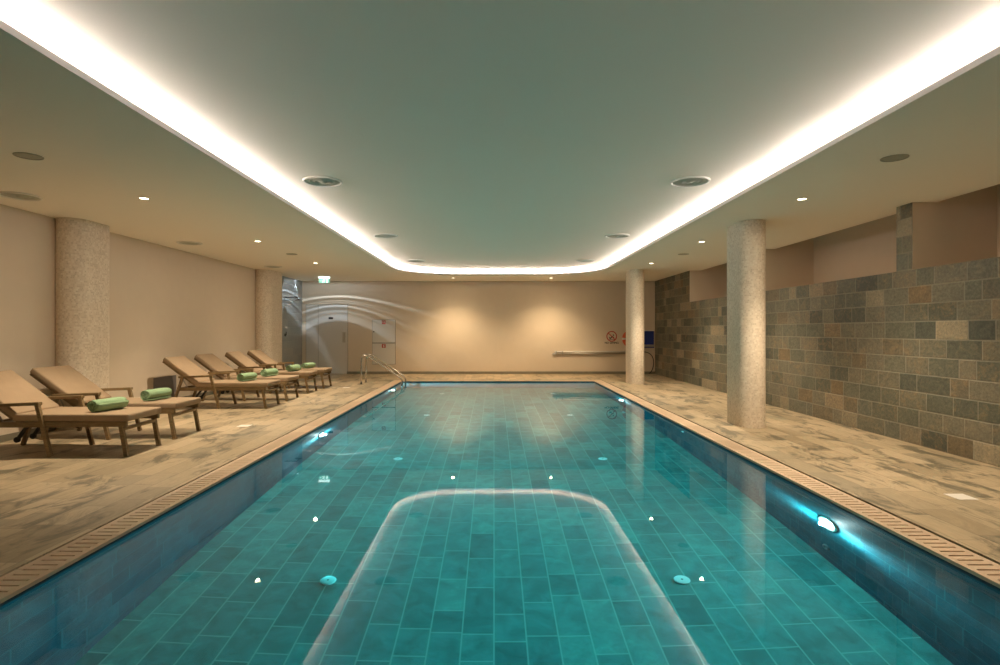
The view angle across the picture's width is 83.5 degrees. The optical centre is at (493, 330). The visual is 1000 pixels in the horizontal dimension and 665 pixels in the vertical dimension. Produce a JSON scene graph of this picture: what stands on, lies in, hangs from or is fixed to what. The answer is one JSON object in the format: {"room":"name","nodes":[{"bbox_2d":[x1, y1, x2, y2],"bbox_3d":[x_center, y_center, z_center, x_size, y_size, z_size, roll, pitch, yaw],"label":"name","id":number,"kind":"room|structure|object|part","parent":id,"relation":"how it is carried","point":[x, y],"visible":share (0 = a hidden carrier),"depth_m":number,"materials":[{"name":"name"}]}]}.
{"room":"indoor swimming pool","nodes":[
{"label":"indoor swimming pool","id":0,"kind":"room"},
{"bbox_2d":[0,204,301,434],"bbox_3d":[-5.710,-0.210,6.675,0.220,2.960,19.350,0,0,0],"label":"wall","id":1,"kind":"structure","parent":0,"point":[165,301],"depth_m":8.93,"materials":[{"name":"paint"}]},
{"bbox_2d":[0,391,218,441],"bbox_3d":[-5.612,1.232,5.525,0.015,0.075,17.050,0,0,0],"label":"baseboard","id":2,"kind":"structure","parent":1,"relation":"attached to","point":[11,436],"depth_m":6.59,"materials":[{"name":"stone"}]},
{"bbox_2d":[153,375,175,396],"bbox_3d":[-5.613,0.988,9.560,0.014,0.405,0.640,0,0,0],"label":"wall panel","id":3,"kind":"object","parent":1,"relation":"attached to","point":[167,381],"visible":0.49,"depth_m":9.59,"materials":[{"name":"brown wood"}]},
{"bbox_2d":[302,281,654,370],"bbox_3d":[-0.010,-0.410,16.450,11.620,3.360,0.200,0,0,0],"label":"wall","id":4,"kind":"structure","parent":0,"point":[441,325],"depth_m":16.35,"materials":[{"name":"paint"}]},
{"bbox_2d":[306,304,347,373],"bbox_3d":[-4.878,0.252,16.332,1.228,2.036,0.036,0,0,0],"label":"door","id":5,"kind":"structure","parent":4,"relation":"in","point":[326,324],"depth_m":16.34,"materials":[{"name":"grey paint"}]},
{"bbox_3d":[-4.378,0.200,16.326,0.085,0.300,0.024,0,0,0],"label":"handle","id":6,"kind":"part","parent":5,"relation":"part of","materials":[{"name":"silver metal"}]},
{"bbox_2d":[372,320,395,363],"bbox_3d":[-3.215,0.338,16.335,0.680,1.305,0.030,0,0,0],"label":"upper cabinet","id":7,"kind":"object","parent":4,"relation":"attached to","point":[383,331],"visible":0.9,"depth_m":16.33,"materials":[{"name":"grey"}]},
{"bbox_3d":[-3.215,0.678,16.338,0.664,0.607,0.012,0,0,0],"label":"door","id":8,"kind":"part","parent":7,"relation":"part of","materials":[{"name":"grey paint"}]},
{"bbox_3d":[-3.215,0.024,16.338,0.664,0.662,0.012,0,0,0],"label":"door","id":9,"kind":"part","parent":7,"relation":"part of","materials":[{"name":"grey paint"}]},
{"bbox_3d":[-3.215,0.338,16.347,0.680,1.305,0.006,0,0,0],"label":"frame","id":10,"kind":"part","parent":7,"relation":"part of","materials":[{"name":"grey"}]},
{"bbox_2d":[347,371,654,373],"bbox_3d":[0.205,1.232,16.343,8.990,0.075,0.015,0,0,0],"label":"baseboard","id":11,"kind":"structure","parent":4,"relation":"attached to","point":[348,372],"depth_m":16.34,"materials":[{"name":"stone"}]},
{"bbox_2d":[552,351,653,373],"bbox_3d":[3.181,0.927,16.320,2.962,0.664,0.057,0,0,0],"label":"pole","id":12,"kind":"object","parent":4,"relation":"attached to","point":[556,353],"visible":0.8,"depth_m":16.30,"materials":[{"name":"white metal"}]},
{"bbox_2d":[604,330,618,345],"bbox_3d":[3.435,0.210,16.345,0.440,0.460,0.010,0,0,0],"label":"sign","id":13,"kind":"object","parent":4,"relation":"attached to","point":[611,337],"visible":1,"depth_m":16.34,"materials":[{"name":"paint"}]},
{"bbox_2d":[622,332,625,345],"bbox_3d":[3.980,0.240,16.297,0.516,0.516,0.106,0,0,0],"label":"lifebuoy","id":14,"kind":"object","parent":4,"relation":"hanging from","point":[624,334],"visible":0.27,"depth_m":16.25,"materials":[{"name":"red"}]},
{"bbox_2d":[644,330,653,347],"bbox_3d":[4.485,0.247,16.325,0.360,0.515,0.050,0,0,0],"label":"notice board","id":15,"kind":"object","parent":4,"relation":"attached to","point":[648,334],"visible":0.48,"depth_m":16.32,"materials":[{"name":"blue plastic"}]},
{"bbox_2d":[0,0,999,280],"bbox_3d":[0.065,-1.640,6.675,11.570,0.400,19.450,0,0,0],"label":"ceiling","id":16,"kind":"structure","parent":0,"point":[496,139],"depth_m":4.16,"materials":[{"name":"paint"}]},
{"bbox_2d":[0,191,42,200],"bbox_3d":[-5.060,-1.431,5.980,0.380,0.018,0.380,0,0,0],"label":"ceiling vent","id":17,"kind":"object","parent":16,"relation":"in","point":[6,194],"visible":1,"depth_m":5.96,"materials":[{"name":"white metal"}]},
{"bbox_2d":[12,152,43,159],"bbox_3d":[-3.840,-1.437,4.620,0.204,0.007,0.204,0,0,0],"label":"ceiling speaker","id":18,"kind":"object","parent":16,"relation":"attached to","point":[29,156],"visible":1,"depth_m":4.62,"materials":[{"name":"beige metal"}]},
{"bbox_2d":[15,153,41,158],"bbox_3d":[-3.840,-1.438,4.620,0.178,0.005,0.178,0,0,0],"label":"grille","id":19,"kind":"object","parent":18,"relation":"attached to","point":[21,155],"depth_m":4.62,"materials":[{"name":"beige metal"}]},
{"bbox_2d":[176,241,202,245],"bbox_3d":[-5.000,-1.431,9.200,0.380,0.018,0.380,0,0,0],"label":"ceiling vent","id":20,"kind":"object","parent":16,"relation":"in","point":[177,242],"visible":1,"depth_m":9.17,"materials":[{"name":"white"}]},
{"bbox_2d":[264,266,281,267],"bbox_3d":[-4.970,-1.431,12.600,0.380,0.018,0.380,0,0,0],"label":"ceiling vent","id":21,"kind":"object","parent":16,"relation":"in","point":[264,266],"visible":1,"depth_m":12.59,"materials":[{"name":"white"}]},
{"bbox_2d":[303,176,342,186],"bbox_3d":[-1.820,-1.581,5.960,0.410,0.018,0.410,0,0,0],"label":"ceiling vent","id":22,"kind":"object","parent":16,"relation":"in","point":[319,181],"visible":1,"depth_m":5.95,"materials":[{"name":"white metal"}]},
{"bbox_2d":[319,277,329,282],"bbox_3d":[-4.550,-1.357,15.000,0.280,0.165,0.070,0,0,0],"label":"exit sign","id":23,"kind":"object","parent":16,"relation":"hanging from","point":[321,279],"visible":1,"depth_m":14.99,"materials":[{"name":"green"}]},
{"bbox_2d":[373,233,397,237],"bbox_3d":[-1.810,-1.581,9.370,0.410,0.018,0.410,0,0,0],"label":"ceiling vent","id":24,"kind":"object","parent":16,"relation":"in","point":[380,235],"visible":1,"depth_m":9.34,"materials":[{"name":"white metal"}]},
{"bbox_2d":[407,259,424,261],"bbox_3d":[-1.765,-1.581,12.720,0.410,0.018,0.410,0,0,0],"label":"ceiling vent","id":25,"kind":"object","parent":16,"relation":"in","point":[411,260],"visible":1,"depth_m":12.65,"materials":[{"name":"white metal"}]},
{"bbox_2d":[403,268,601,272],"bbox_3d":[0.140,-1.476,7.475,5.114,0.039,14.084,0,0,0],"label":"light strip","id":26,"kind":"object","parent":16,"relation":"attached to","point":[601,268],"visible":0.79,"depth_m":14.34,"materials":[{"name":"white plastic"}]},
{"bbox_2d":[576,259,593,261],"bbox_3d":[2.070,-1.581,12.720,0.410,0.018,0.410,0,0,0],"label":"ceiling vent","id":27,"kind":"object","parent":16,"relation":"in","point":[582,260],"visible":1,"depth_m":12.64,"materials":[{"name":"white metal"}]},
{"bbox_2d":[605,233,629,237],"bbox_3d":[2.060,-1.581,9.370,0.410,0.018,0.410,0,0,0],"label":"ceiling vent","id":28,"kind":"object","parent":16,"relation":"in","point":[616,235],"visible":1,"depth_m":9.34,"materials":[{"name":"white metal"}]},
{"bbox_2d":[670,176,710,186],"bbox_3d":[2.085,-1.581,5.960,0.410,0.018,0.410,0,0,0],"label":"ceiling vent","id":29,"kind":"object","parent":16,"relation":"in","point":[688,181],"visible":1,"depth_m":5.95,"materials":[{"name":"white metal"}]},
{"bbox_2d":[880,154,909,161],"bbox_3d":[3.340,-1.437,4.670,0.204,0.007,0.204,0,0,0],"label":"ceiling speaker","id":30,"kind":"object","parent":16,"relation":"attached to","point":[897,157],"visible":1,"depth_m":4.67,"materials":[{"name":"beige metal"}]},
{"bbox_2d":[882,155,906,160],"bbox_3d":[3.340,-1.438,4.670,0.178,0.005,0.178,0,0,0],"label":"grille","id":31,"kind":"object","parent":30,"relation":"attached to","point":[892,157],"depth_m":4.67,"materials":[{"name":"beige metal"}]},
{"bbox_2d":[0,374,999,576],"bbox_3d":[0.040,1.340,6.725,11.520,0.140,19.450,0,0,0],"label":"floor","id":32,"kind":"structure","parent":0,"point":[47,504],"depth_m":5.56,"materials":[{"name":"stone"}]},
{"bbox_2d":[0,370,160,456],"bbox_3d":[-4.539,0.856,5.920,1.718,0.840,0.639,0,0,0],"label":"sun lounger","id":33,"kind":"object","parent":32,"relation":"on","point":[21,402],"visible":0.99,"depth_m":5.75,"materials":[{"name":"brown wood"}]},
{"bbox_3d":[-5.122,0.699,5.920,0.553,0.419,0.530,0,0,0],"label":"backrest","id":34,"kind":"part","parent":33,"relation":"part of","materials":[{"name":"beige fabric"}]},
{"bbox_3d":[-4.832,0.745,5.628,0.546,0.052,0.055,0,0,0],"label":"armrest","id":35,"kind":"part","parent":33,"relation":"part of","materials":[{"name":"brown wood"}]},
{"bbox_3d":[-5.138,1.018,6.212,0.209,0.516,0.036,0,0,0],"label":"leg","id":36,"kind":"part","parent":33,"relation":"part of","materials":[{"name":"brown wood"}]},
{"bbox_2d":[0,370,59,417],"bbox_3d":[-5.091,0.659,5.920,0.680,0.072,0.575,37,0,0],"label":"cushion","id":37,"kind":"object","parent":33,"relation":"on","point":[13,388],"depth_m":5.96,"materials":[{"name":"beige fabric"}]},
{"bbox_3d":[-4.522,1.008,5.628,0.170,0.533,0.036,0,0,0],"label":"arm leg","id":38,"kind":"part","parent":33,"relation":"part of","materials":[{"name":"brown wood"}]},
{"bbox_3d":[-4.832,0.745,6.212,0.546,0.052,0.055,0,0,0],"label":"armrest","id":39,"kind":"part","parent":33,"relation":"part of","materials":[{"name":"brown wood"}]},
{"bbox_3d":[-4.426,0.962,5.920,1.443,0.096,0.571,0,0,0],"label":"seat frame","id":40,"kind":"part","parent":33,"relation":"part of","materials":[{"name":"brown wood"}]},
{"bbox_3d":[-4.522,1.008,6.212,0.170,0.533,0.036,0,0,0],"label":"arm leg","id":41,"kind":"part","parent":33,"relation":"part of","materials":[{"name":"brown wood"}]},
{"bbox_2d":[13,407,160,421],"bbox_3d":[-4.265,0.881,5.920,1.170,0.077,0.575,0,0,0],"label":"seat cushion","id":42,"kind":"object","parent":33,"relation":"on","point":[48,414],"depth_m":5.65,"materials":[{"name":"beige fabric"}]},
{"bbox_2d":[87,397,128,411],"bbox_3d":[-4.073,0.779,5.918,0.162,0.128,0.368,0,0,14],"label":"rolled towel","id":43,"kind":"object","parent":33,"relation":"on","point":[112,403],"visible":1,"depth_m":5.85,"materials":[{"name":"green fabric"}]},
{"bbox_3d":[-3.735,1.103,5.650,0.096,0.340,0.040,0,0,0],"label":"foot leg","id":44,"kind":"part","parent":33,"relation":"part of","materials":[{"name":"brown wood"}]},
{"bbox_3d":[-3.735,1.103,6.190,0.096,0.340,0.040,0,0,0],"label":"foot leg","id":45,"kind":"part","parent":33,"relation":"part of","materials":[{"name":"brown wood"}]},
{"bbox_2d":[55,217,109,429],"bbox_3d":[-5.485,-0.085,7.480,0.390,2.710,0.720,0,0,0],"label":"column","id":46,"kind":"structure","parent":32,"relation":"on","point":[82,246],"depth_m":7.24,"materials":[{"name":"beige stone"}]},
{"bbox_2d":[30,365,200,439],"bbox_3d":[-4.564,0.856,6.802,1.718,0.840,0.639,0,0,-1],"label":"sun lounger","id":47,"kind":"object","parent":32,"relation":"on","point":[64,380],"visible":0.56,"depth_m":6.66,"materials":[{"name":"beige fabric"}]},
{"bbox_3d":[-5.160,1.018,6.504,0.209,0.516,0.036,0,0,-1],"label":"leg","id":48,"kind":"part","parent":47,"relation":"part of","materials":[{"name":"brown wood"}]},
{"bbox_3d":[-5.147,0.699,6.796,0.553,0.419,0.530,0,0,-1],"label":"backrest","id":49,"kind":"part","parent":47,"relation":"part of","materials":[{"name":"brown wood"}]},
{"bbox_2d":[30,365,110,405],"bbox_3d":[-5.116,0.659,6.796,0.680,0.072,0.575,37,0,0],"label":"cushion","id":50,"kind":"object","parent":47,"relation":"on","point":[64,380],"depth_m":6.69,"materials":[{"name":"beige fabric"}]},
{"bbox_3d":[-4.854,0.745,6.507,0.546,0.052,0.055,0,0,-1],"label":"armrest","id":51,"kind":"part","parent":47,"relation":"part of","materials":[{"name":"brown wood"}]},
{"bbox_3d":[-4.545,1.008,6.510,0.170,0.533,0.036,0,0,-1],"label":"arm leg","id":52,"kind":"part","parent":47,"relation":"part of","materials":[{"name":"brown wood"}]},
{"bbox_3d":[-4.860,0.745,7.091,0.546,0.052,0.055,0,0,-1],"label":"armrest","id":53,"kind":"part","parent":47,"relation":"part of","materials":[{"name":"brown wood"}]},
{"bbox_3d":[-4.550,1.008,7.094,0.170,0.533,0.036,0,0,-1],"label":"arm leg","id":54,"kind":"part","parent":47,"relation":"part of","materials":[{"name":"brown wood"}]},
{"bbox_2d":[76,397,200,408],"bbox_3d":[-4.290,0.881,6.804,1.170,0.077,0.575,0,0,-1],"label":"seat cushion","id":55,"kind":"object","parent":47,"relation":"on","point":[171,402],"depth_m":6.65,"materials":[{"name":"beige fabric"}]},
{"bbox_2d":[140,388,171,400],"bbox_3d":[-4.108,0.774,6.811,0.142,0.138,0.371,0,0,10],"label":"rolled towel","id":56,"kind":"object","parent":47,"relation":"on","point":[158,393],"visible":1,"depth_m":6.73,"materials":[{"name":"green fabric"}]},
{"bbox_3d":[-3.757,1.103,6.540,0.096,0.340,0.040,0,0,-1],"label":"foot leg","id":57,"kind":"part","parent":47,"relation":"part of","materials":[{"name":"brown wood"}]},
{"bbox_3d":[-4.451,0.962,6.803,1.443,0.096,0.571,0,0,-1],"label":"seat frame","id":58,"kind":"part","parent":47,"relation":"part of","materials":[{"name":"brown wood"}]},
{"bbox_3d":[-3.763,1.103,7.080,0.096,0.340,0.040,0,0,-1],"label":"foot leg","id":59,"kind":"part","parent":47,"relation":"part of","materials":[{"name":"brown wood"}]},
{"bbox_2d":[162,356,279,408],"bbox_3d":[-4.534,0.856,9.360,1.718,0.840,0.639,0,0,0],"label":"sun lounger","id":60,"kind":"object","parent":32,"relation":"on","point":[200,380],"visible":0.91,"depth_m":9.08,"materials":[{"name":"brown wood"}]},
{"bbox_3d":[-5.117,0.699,9.360,0.553,0.419,0.530,0,0,0],"label":"backrest","id":61,"kind":"part","parent":60,"relation":"part of","materials":[{"name":"beige fabric"}]},
{"bbox_3d":[-5.133,1.018,9.068,0.209,0.516,0.036,0,0,0],"label":"leg","id":62,"kind":"part","parent":60,"relation":"part of","materials":[{"name":"brown wood"}]},
{"bbox_2d":[163,356,214,384],"bbox_3d":[-5.086,0.659,9.360,0.680,0.072,0.575,37,0,0],"label":"cushion","id":63,"kind":"object","parent":60,"relation":"on","point":[181,365],"depth_m":9.19,"materials":[{"name":"beige fabric"}]},
{"bbox_3d":[-4.827,0.745,9.068,0.546,0.052,0.055,0,0,0],"label":"armrest","id":64,"kind":"part","parent":60,"relation":"part of","materials":[{"name":"brown wood"}]},
{"bbox_3d":[-4.518,1.008,9.068,0.170,0.533,0.036,0,0,0],"label":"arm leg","id":65,"kind":"part","parent":60,"relation":"part of","materials":[{"name":"brown wood"}]},
{"bbox_3d":[-4.827,0.745,9.652,0.546,0.052,0.055,0,0,0],"label":"armrest","id":66,"kind":"part","parent":60,"relation":"part of","materials":[{"name":"brown wood"}]},
{"bbox_3d":[-4.421,0.962,9.360,1.443,0.096,0.571,0,0,0],"label":"seat frame","id":67,"kind":"part","parent":60,"relation":"part of","materials":[{"name":"brown wood"}]},
{"bbox_3d":[-4.518,1.008,9.652,0.170,0.533,0.036,0,0,0],"label":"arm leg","id":68,"kind":"part","parent":60,"relation":"part of","materials":[{"name":"brown wood"}]},
{"bbox_2d":[195,380,279,386],"bbox_3d":[-4.260,0.881,9.360,1.170,0.077,0.575,0,0,0],"label":"seat cushion","id":69,"kind":"object","parent":60,"relation":"on","point":[198,383],"depth_m":9.08,"materials":[{"name":"beige fabric"}]},
{"bbox_2d":[237,372,257,380],"bbox_3d":[-4.128,0.774,9.362,0.143,0.138,0.364,0,0,14],"label":"rolled towel","id":70,"kind":"object","parent":60,"relation":"on","point":[249,376],"visible":1,"depth_m":9.28,"materials":[{"name":"green fabric"}]},
{"bbox_3d":[-3.730,1.103,9.090,0.096,0.340,0.040,0,0,0],"label":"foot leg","id":71,"kind":"part","parent":60,"relation":"part of","materials":[{"name":"brown wood"}]},
{"bbox_3d":[-3.730,1.103,9.630,0.096,0.340,0.040,0,0,0],"label":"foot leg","id":72,"kind":"part","parent":60,"relation":"part of","materials":[{"name":"brown wood"}]},
{"bbox_2d":[194,353,298,400],"bbox_3d":[-4.554,0.856,10.348,1.718,0.840,0.639,0,0,1],"label":"sun lounger","id":73,"kind":"object","parent":32,"relation":"on","point":[210,362],"visible":0.66,"depth_m":10.16,"materials":[{"name":"brown wood"}]},
{"bbox_3d":[-5.137,0.699,10.354,0.553,0.419,0.530,0,0,1],"label":"backrest","id":74,"kind":"part","parent":73,"relation":"part of","materials":[{"name":"brown wood"}]},
{"bbox_2d":[194,353,236,378],"bbox_3d":[-5.106,0.659,10.354,0.680,0.072,0.575,37,0,0],"label":"cushion","id":75,"kind":"object","parent":73,"relation":"on","point":[210,362],"depth_m":10.19,"materials":[{"name":"beige fabric"}]},
{"bbox_3d":[-4.850,0.745,10.059,0.546,0.052,0.055,0,0,1],"label":"armrest","id":76,"kind":"part","parent":73,"relation":"part of","materials":[{"name":"brown wood"}]},
{"bbox_3d":[-4.540,1.008,10.056,0.170,0.533,0.036,0,0,1],"label":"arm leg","id":77,"kind":"part","parent":73,"relation":"part of","materials":[{"name":"brown wood"}]},
{"bbox_3d":[-4.845,0.745,10.643,0.546,0.052,0.055,0,0,1],"label":"armrest","id":78,"kind":"part","parent":73,"relation":"part of","materials":[{"name":"brown wood"}]},
{"bbox_2d":[224,375,298,381],"bbox_3d":[-4.280,0.881,10.346,1.170,0.077,0.575,0,0,1],"label":"seat cushion","id":79,"kind":"object","parent":73,"relation":"on","point":[283,378],"depth_m":10.07,"materials":[{"name":"beige fabric"}]},
{"bbox_2d":[260,368,277,376],"bbox_3d":[-4.145,0.773,10.341,0.153,0.141,0.369,0,0,13],"label":"rolled towel","id":80,"kind":"object","parent":73,"relation":"on","point":[272,371],"visible":1,"depth_m":10.25,"materials":[{"name":"green fabric"}]},
{"bbox_3d":[-3.753,1.103,10.070,0.096,0.340,0.040,0,0,1],"label":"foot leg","id":81,"kind":"part","parent":73,"relation":"part of","materials":[{"name":"brown wood"}]},
{"bbox_3d":[-4.441,0.962,10.347,1.443,0.096,0.571,0,0,1],"label":"seat frame","id":82,"kind":"part","parent":73,"relation":"part of","materials":[{"name":"brown wood"}]},
{"bbox_3d":[-3.747,1.103,10.610,0.096,0.340,0.040,0,0,1],"label":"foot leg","id":83,"kind":"part","parent":73,"relation":"part of","materials":[{"name":"brown wood"}]},
{"bbox_2d":[255,269,281,365],"bbox_3d":[-5.500,-0.085,13.650,0.420,2.710,1.000,0,0,0],"label":"column","id":84,"kind":"structure","parent":32,"relation":"on","point":[268,283],"depth_m":13.24,"materials":[{"name":"beige stone"}]},
{"bbox_2d":[225,351,317,393],"bbox_3d":[-4.594,0.856,11.592,1.718,0.840,0.639,0,0,-1],"label":"sun lounger","id":85,"kind":"object","parent":32,"relation":"on","point":[236,357],"visible":0.57,"depth_m":11.37,"materials":[{"name":"brown wood"}]},
{"bbox_3d":[-5.177,0.699,11.586,0.553,0.419,0.530,0,0,-1],"label":"backrest","id":86,"kind":"part","parent":85,"relation":"part of","materials":[{"name":"brown wood"}]},
{"bbox_2d":[225,351,262,371],"bbox_3d":[-5.146,0.659,11.586,0.680,0.072,0.575,37,0,0],"label":"cushion","id":87,"kind":"object","parent":85,"relation":"on","point":[236,357],"depth_m":11.42,"materials":[{"name":"beige fabric"}]},
{"bbox_3d":[-4.885,0.745,11.297,0.546,0.052,0.055,0,0,-1],"label":"armrest","id":88,"kind":"part","parent":85,"relation":"part of","materials":[{"name":"brown wood"}]},
{"bbox_2d":[255,370,317,375],"bbox_3d":[-4.320,0.881,11.594,1.170,0.077,0.575,0,0,-1],"label":"seat cushion","id":89,"kind":"object","parent":85,"relation":"on","point":[280,372],"depth_m":11.32,"materials":[{"name":"beige fabric"}]},
{"bbox_2d":[286,364,301,371],"bbox_3d":[-4.143,0.775,11.599,0.172,0.136,0.372,0,0,11],"label":"rolled towel","id":90,"kind":"object","parent":85,"relation":"on","point":[296,367],"visible":1,"depth_m":11.50,"materials":[{"name":"green fabric"}]},
{"bbox_3d":[-3.787,1.103,11.330,0.096,0.340,0.040,0,0,-1],"label":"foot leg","id":91,"kind":"part","parent":85,"relation":"part of","materials":[{"name":"brown wood"}]},
{"bbox_3d":[-4.481,0.962,11.593,1.443,0.096,0.571,0,0,-1],"label":"seat frame","id":92,"kind":"part","parent":85,"relation":"part of","materials":[{"name":"brown wood"}]},
{"bbox_3d":[-3.793,1.103,11.870,0.096,0.340,0.040,0,0,-1],"label":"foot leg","id":93,"kind":"part","parent":85,"relation":"part of","materials":[{"name":"brown wood"}]},
{"bbox_2d":[247,350,331,388],"bbox_3d":[-4.554,0.856,12.520,1.718,0.840,0.639,0,0,0],"label":"sun lounger","id":94,"kind":"object","parent":32,"relation":"on","point":[259,356],"visible":0.45,"depth_m":12.36,"materials":[{"name":"brown wood"}]},
{"bbox_2d":[247,350,281,368],"bbox_3d":[-5.106,0.659,12.520,0.680,0.072,0.575,37,0,0],"label":"cushion","id":95,"kind":"object","parent":94,"relation":"on","point":[259,356],"depth_m":12.35,"materials":[{"name":"beige fabric"}]},
{"bbox_2d":[277,367,331,371],"bbox_3d":[-4.280,0.881,12.520,1.170,0.077,0.575,0,0,0],"label":"seat cushion","id":96,"kind":"object","parent":94,"relation":"on","point":[320,369],"depth_m":12.42,"materials":[{"name":"beige fabric"}]},
{"bbox_2d":[301,362,315,368],"bbox_3d":[-4.143,0.781,12.519,0.157,0.125,0.378,0,0,12],"label":"rolled towel","id":97,"kind":"object","parent":94,"relation":"on","point":[311,364],"visible":1,"depth_m":12.40,"materials":[{"name":"green fabric"}]},
{"bbox_3d":[-3.750,1.103,12.250,0.096,0.340,0.040,0,0,0],"label":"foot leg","id":98,"kind":"part","parent":94,"relation":"part of","materials":[{"name":"brown wood"}]},
{"bbox_3d":[-4.441,0.962,12.520,1.443,0.096,0.571,0,0,0],"label":"seat frame","id":99,"kind":"part","parent":94,"relation":"part of","materials":[{"name":"brown wood"}]},
{"bbox_2d":[359,354,405,385],"bbox_3d":[-2.663,1.269,13.450,1.045,1.402,0.610,0,0,0],"label":"pool handrail","id":100,"kind":"object","parent":32,"relation":"on","point":[367,355],"visible":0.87,"depth_m":13.19,"materials":[{"name":"silver metal"}]},
{"bbox_2d":[0,382,999,606],"bbox_3d":[0.106,1.980,7.416,5.328,1.380,13.888,0,0,0],"label":"basin","id":101,"kind":"object","parent":32,"relation":"in","point":[172,509],"visible":0.06,"depth_m":3.78,"materials":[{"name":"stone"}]},
{"bbox_2d":[0,380,400,603],"bbox_3d":[-2.435,1.280,7.410,0.210,0.021,13.840,0,0,0],"label":"drain grate","id":102,"kind":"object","parent":101,"relation":"on","point":[15,582],"depth_m":3.82,"materials":[{"name":"stone"}]},
{"bbox_2d":[403,380,593,381],"bbox_3d":[0.100,1.280,14.225,4.860,0.021,0.210,0,0,0],"label":"trim","id":103,"kind":"structure","parent":101,"relation":"on","point":[403,380],"depth_m":14.12,"materials":[{"name":"tile"}]},
{"bbox_2d":[0,382,999,664],"bbox_3d":[0.100,1.938,7.410,4.900,1.265,13.460,0,0,0],"label":"pool water","id":104,"kind":"object","parent":101,"relation":"on","point":[424,523],"visible":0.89,"depth_m":3.12,"materials":[{"name":"teal liquid"}]},
{"bbox_2d":[593,380,999,587],"bbox_3d":[2.635,1.280,7.410,0.210,0.021,13.840,0,0,0],"label":"drain grate","id":105,"kind":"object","parent":101,"relation":"on","point":[987,570],"depth_m":4.00,"materials":[{"name":"plastic"}]},
{"bbox_2d":[626,269,643,384],"bbox_3d":[3.400,-0.085,13.515,0.340,2.710,0.730,0,0,0],"label":"column","id":106,"kind":"structure","parent":32,"relation":"on","point":[634,278],"depth_m":13.18,"materials":[{"name":"beige stone"}]},
{"bbox_2d":[727,219,765,428],"bbox_3d":[3.408,-0.085,7.580,0.335,2.710,0.680,0,0,0],"label":"column","id":107,"kind":"structure","parent":32,"relation":"on","point":[746,239],"depth_m":7.30,"materials":[{"name":"beige stone"}]},
{"bbox_2d":[944,494,978,499],"bbox_3d":[3.560,1.268,4.270,0.150,0.004,0.150,0,0,0],"label":"floor plate","id":108,"kind":"object","parent":32,"relation":"on","point":[956,496],"visible":1,"depth_m":4.26,"materials":[{"name":"white plastic"}]},
{"bbox_2d":[655,184,999,466],"bbox_3d":[5.275,-0.285,6.675,1.150,3.110,19.350,0,0,0],"label":"wall","id":109,"kind":"structure","parent":0,"point":[889,326],"depth_m":6.83,"materials":[{"name":"stone"}]}
]}

